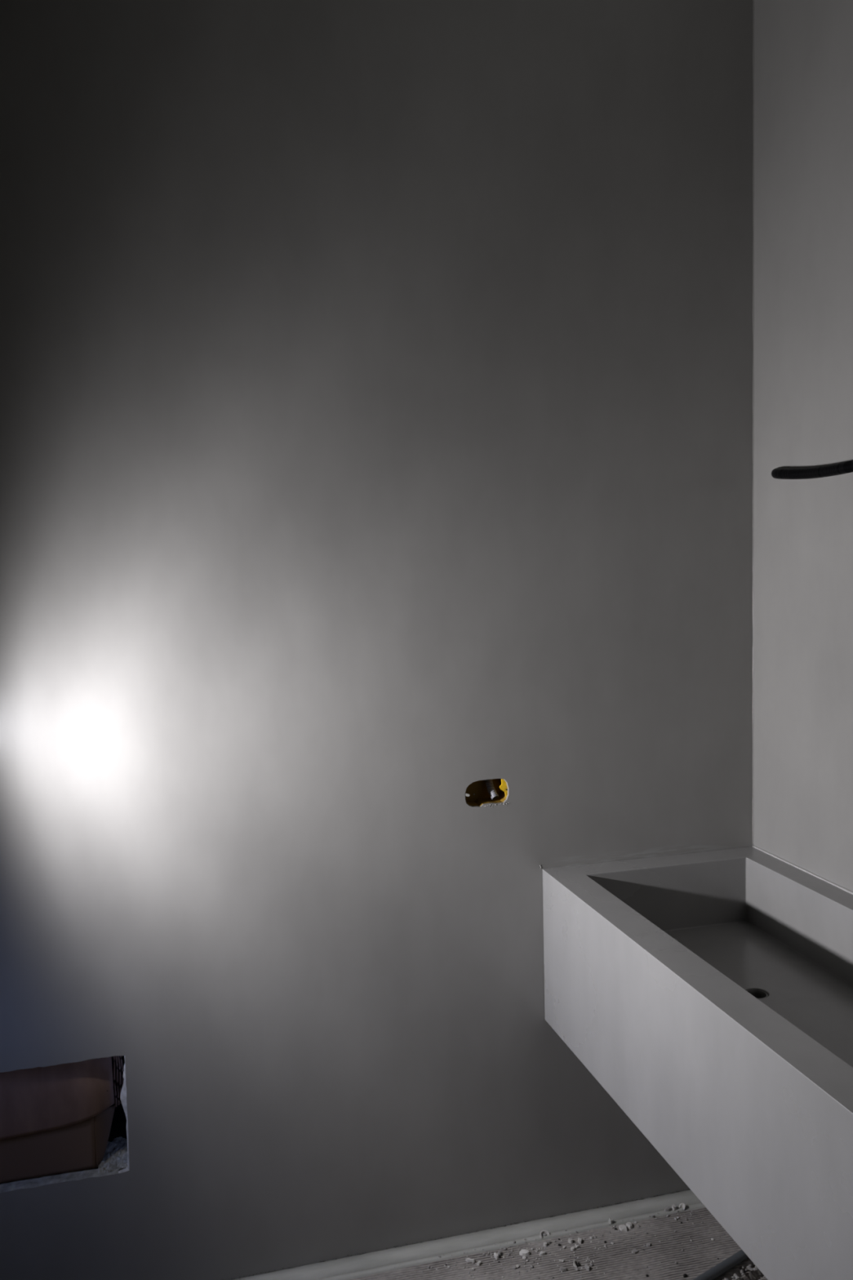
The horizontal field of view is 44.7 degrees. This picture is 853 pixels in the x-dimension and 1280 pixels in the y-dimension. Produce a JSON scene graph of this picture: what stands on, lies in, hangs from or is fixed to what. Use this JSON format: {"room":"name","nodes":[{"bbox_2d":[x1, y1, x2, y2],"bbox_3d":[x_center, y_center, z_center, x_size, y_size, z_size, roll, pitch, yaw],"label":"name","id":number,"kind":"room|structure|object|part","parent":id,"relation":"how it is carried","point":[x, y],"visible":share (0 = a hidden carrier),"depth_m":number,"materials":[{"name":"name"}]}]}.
{"room":"unfinished bathroom","nodes":[
{"label":"unfinished bathroom","id":0,"kind":"room"},
{"bbox_2d":[0,0,753,1279],"bbox_3d":[-0.288,-0.098,2.217,2.100,2.920,0.204,-3,5,-15],"label":"wall","id":1,"kind":"structure","parent":0,"point":[375,376],"depth_m":2.15,"materials":[{"name":"grey paint"}]},
{"bbox_2d":[0,1056,124,1183],"bbox_3d":[-0.868,0.968,2.124,0.483,0.238,0.128,-3,5,-15],"label":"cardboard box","id":2,"kind":"object","parent":1,"relation":"in","point":[55,1119],"visible":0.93,"depth_m":2.10,"materials":[{"name":"brown cardboard"}]},
{"bbox_3d":[-0.881,1.035,2.070,0.419,0.112,0.005,-3,5,-15],"label":"panel","id":3,"kind":"part","parent":2,"relation":"part of","materials":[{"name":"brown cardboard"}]},
{"bbox_2d":[97,1137,127,1173],"bbox_3d":[-0.651,1.074,2.168,0.064,0.012,0.110,-3,5,-15],"label":"heap","id":4,"kind":"object","parent":1,"relation":"on","point":[115,1155],"visible":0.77,"depth_m":2.16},
{"bbox_2d":[231,1189,705,1279],"bbox_3d":[-0.213,1.354,2.182,2.100,0.017,0.018,-3,5,-15],"label":"trim","id":5,"kind":"structure","parent":1,"relation":"attached to","point":[360,1273],"depth_m":2.28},
{"bbox_2d":[540,1230,550,1238],"bbox_3d":[0.261,1.321,2.308,0.024,0.007,0.014,-4,5,-30],"label":"flake","id":6,"kind":"object","parent":5,"relation":"on","point":[542,1232],"visible":1,"depth_m":2.31,"materials":[{"name":"grey"}]},
{"bbox_2d":[608,1217,613,1224],"bbox_3d":[0.416,1.313,2.344,0.008,0.009,0.011,-6,6,-42],"label":"chip","id":7,"kind":"object","parent":5,"relation":"on","point":[611,1221],"visible":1,"depth_m":2.34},
{"bbox_2d":[664,1206,671,1211],"bbox_3d":[0.555,1.307,2.383,0.018,0.007,0.009,-3,5,-15],"label":"chip","id":8,"kind":"object","parent":5,"relation":"on","point":[668,1208],"visible":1,"depth_m":2.38,"materials":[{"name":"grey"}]},
{"bbox_2d":[671,1204,676,1210],"bbox_3d":[0.570,1.306,2.387,0.011,0.009,0.011,1,5,29],"label":"chip","id":9,"kind":"object","parent":5,"relation":"on","point":[673,1206],"visible":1,"depth_m":2.38,"materials":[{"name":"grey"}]},
{"bbox_2d":[679,1203,685,1209],"bbox_3d":[0.590,1.305,2.390,0.010,0.009,0.015,-6,6,-43],"label":"flake","id":10,"kind":"object","parent":5,"relation":"on","point":[682,1205],"visible":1,"depth_m":2.39,"materials":[{"name":"grey"}]},
{"bbox_2d":[465,778,507,806],"bbox_3d":[0.125,0.331,2.281,0.103,0.062,0.049,-3,5,-15],"label":"electrical box","id":11,"kind":"object","parent":1,"relation":"attached to","point":[479,793],"visible":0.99,"depth_m":2.30,"materials":[{"name":"brown plastic"}]},
{"bbox_2d":[349,1207,768,1279],"bbox_3d":[0.108,1.527,0.619,2.520,0.121,3.520,-3,5,-15],"label":"floor","id":12,"kind":"structure","parent":0,"point":[694,1261],"depth_m":2.23,"materials":[{"name":"grey concrete"}]},
{"bbox_2d":[465,1257,475,1262],"bbox_3d":[0.094,1.334,2.233,0.021,0.006,0.007,-1,5,11],"label":"chip","id":13,"kind":"object","parent":12,"relation":"on","point":[468,1260],"visible":1,"depth_m":2.23,"materials":[{"name":"grey stone"}]},
{"bbox_2d":[493,1252,498,1259],"bbox_3d":[0.151,1.331,2.243,0.010,0.008,0.016,-3,5,-15],"label":"chip","id":14,"kind":"object","parent":12,"relation":"on","point":[495,1255],"visible":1,"depth_m":2.24,"materials":[{"name":"grey stone"}]},
{"bbox_2d":[519,1248,529,1256],"bbox_3d":[0.213,1.329,2.251,0.023,0.007,0.014,0,5,12],"label":"chip","id":15,"kind":"object","parent":12,"relation":"on","point":[523,1251],"visible":1,"depth_m":2.25,"materials":[{"name":"white"}]},
{"bbox_2d":[539,1251,546,1255],"bbox_3d":[0.252,1.330,2.249,0.015,0.006,0.008,-3,5,-15],"label":"chip","id":16,"kind":"object","parent":12,"relation":"on","point":[541,1253],"visible":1,"depth_m":2.25,"materials":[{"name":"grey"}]},
{"bbox_2d":[394,1203,725,1279],"bbox_3d":[0.343,1.331,2.207,0.794,0.009,0.243,-3,5,-15],"label":"crumbs","id":17,"kind":"object","parent":12,"relation":"on","point":[524,1257],"visible":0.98,"depth_m":2.25,"materials":[{"name":"grey"}]},
{"bbox_2d":[559,1266,566,1271],"bbox_3d":[0.289,1.332,2.198,0.015,0.005,0.009,-1,5,1],"label":"chip","id":18,"kind":"object","parent":12,"relation":"on","point":[562,1268],"visible":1,"depth_m":2.19,"materials":[{"name":"grey stone"}]},
{"bbox_2d":[568,1238,573,1243],"bbox_3d":[0.318,1.324,2.287,0.012,0.007,0.010,1,5,28],"label":"chip","id":19,"kind":"object","parent":12,"relation":"on","point":[570,1240],"visible":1,"depth_m":2.28,"materials":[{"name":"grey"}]},
{"bbox_2d":[570,1245,575,1251],"bbox_3d":[0.320,1.327,2.262,0.011,0.006,0.009,-3,5,-15],"label":"chip","id":20,"kind":"object","parent":12,"relation":"on","point":[572,1248],"visible":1,"depth_m":2.26,"materials":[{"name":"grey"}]},
{"bbox_2d":[573,1259,578,1267],"bbox_3d":[0.318,1.328,2.212,0.010,0.009,0.015,0,5,22],"label":"flake","id":21,"kind":"object","parent":12,"relation":"on","point":[575,1261],"visible":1,"depth_m":2.21,"materials":[{"name":"grey"}]},
{"bbox_2d":[577,1237,582,1244],"bbox_3d":[0.339,1.324,2.287,0.009,0.007,0.016,-3,5,-15],"label":"chip","id":22,"kind":"object","parent":12,"relation":"on","point":[580,1240],"visible":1,"depth_m":2.29,"materials":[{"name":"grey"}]},
{"bbox_2d":[584,1263,590,1271],"bbox_3d":[0.342,1.330,2.201,0.009,0.007,0.017,-3,5,-15],"label":"chip","id":23,"kind":"object","parent":12,"relation":"on","point":[587,1267],"visible":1,"depth_m":2.20,"materials":[{"name":"grey"}]},
{"bbox_2d":[618,1224,626,1231],"bbox_3d":[0.442,1.318,2.325,0.017,0.006,0.020,-3,5,-15],"label":"chip","id":24,"kind":"object","parent":12,"relation":"on","point":[622,1227],"visible":1,"depth_m":2.32,"materials":[{"name":"grey"}]},
{"bbox_2d":[626,1222,632,1229],"bbox_3d":[0.457,1.317,2.335,0.013,0.007,0.019,-3,5,-15],"label":"chip","id":25,"kind":"object","parent":12,"relation":"on","point":[628,1224],"visible":1,"depth_m":2.33,"materials":[{"name":"grey"}]},
{"bbox_2d":[631,1248,639,1253],"bbox_3d":[0.451,1.326,2.250,0.015,0.003,0.011,-5,6,-34],"label":"chip","id":26,"kind":"object","parent":12,"relation":"on","point":[634,1251],"visible":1,"depth_m":2.25,"materials":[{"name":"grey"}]},
{"bbox_2d":[693,1249,748,1279],"bbox_3d":[0.621,1.319,2.179,0.440,0.020,0.019,-5,6,-35],"label":"tube","id":27,"kind":"object","parent":12,"relation":"on","point":[740,1256],"visible":0.41,"depth_m":2.17,"materials":[{"name":"grey plastic"}]},
{"bbox_2d":[720,1263,758,1279],"bbox_3d":[0.662,1.329,2.180,0.293,0.018,0.030,-5,6,-35],"label":"rubble","id":28,"kind":"object","parent":12,"relation":"on","point":[748,1268],"visible":0.51,"depth_m":2.19,"materials":[{"name":"grey stone"}]},
{"bbox_2d":[752,0,852,894],"bbox_3d":[1.211,-0.025,0.867,0.125,2.920,3.420,-3,5,-15],"label":"wall","id":29,"kind":"structure","parent":0,"point":[802,190],"depth_m":2.18,"materials":[{"name":"grey paint"}]},
{"bbox_2d":[542,846,852,1279],"bbox_3d":[0.776,0.743,1.395,0.528,0.346,2.050,-3,5,-15],"label":"basin","id":30,"kind":"object","parent":29,"relation":"attached to","point":[709,994],"visible":1,"depth_m":1.82,"materials":[{"name":"grey concrete"}]},
{"bbox_2d":[771,460,852,479],"bbox_3d":[0.807,-0.351,2.069,0.062,0.048,0.501,-2,5,-8],"label":"conduit","id":31,"kind":"object","parent":29,"relation":"attached to","point":[846,467],"visible":1,"depth_m":2.11,"materials":[{"name":"black plastic"}]}
]}

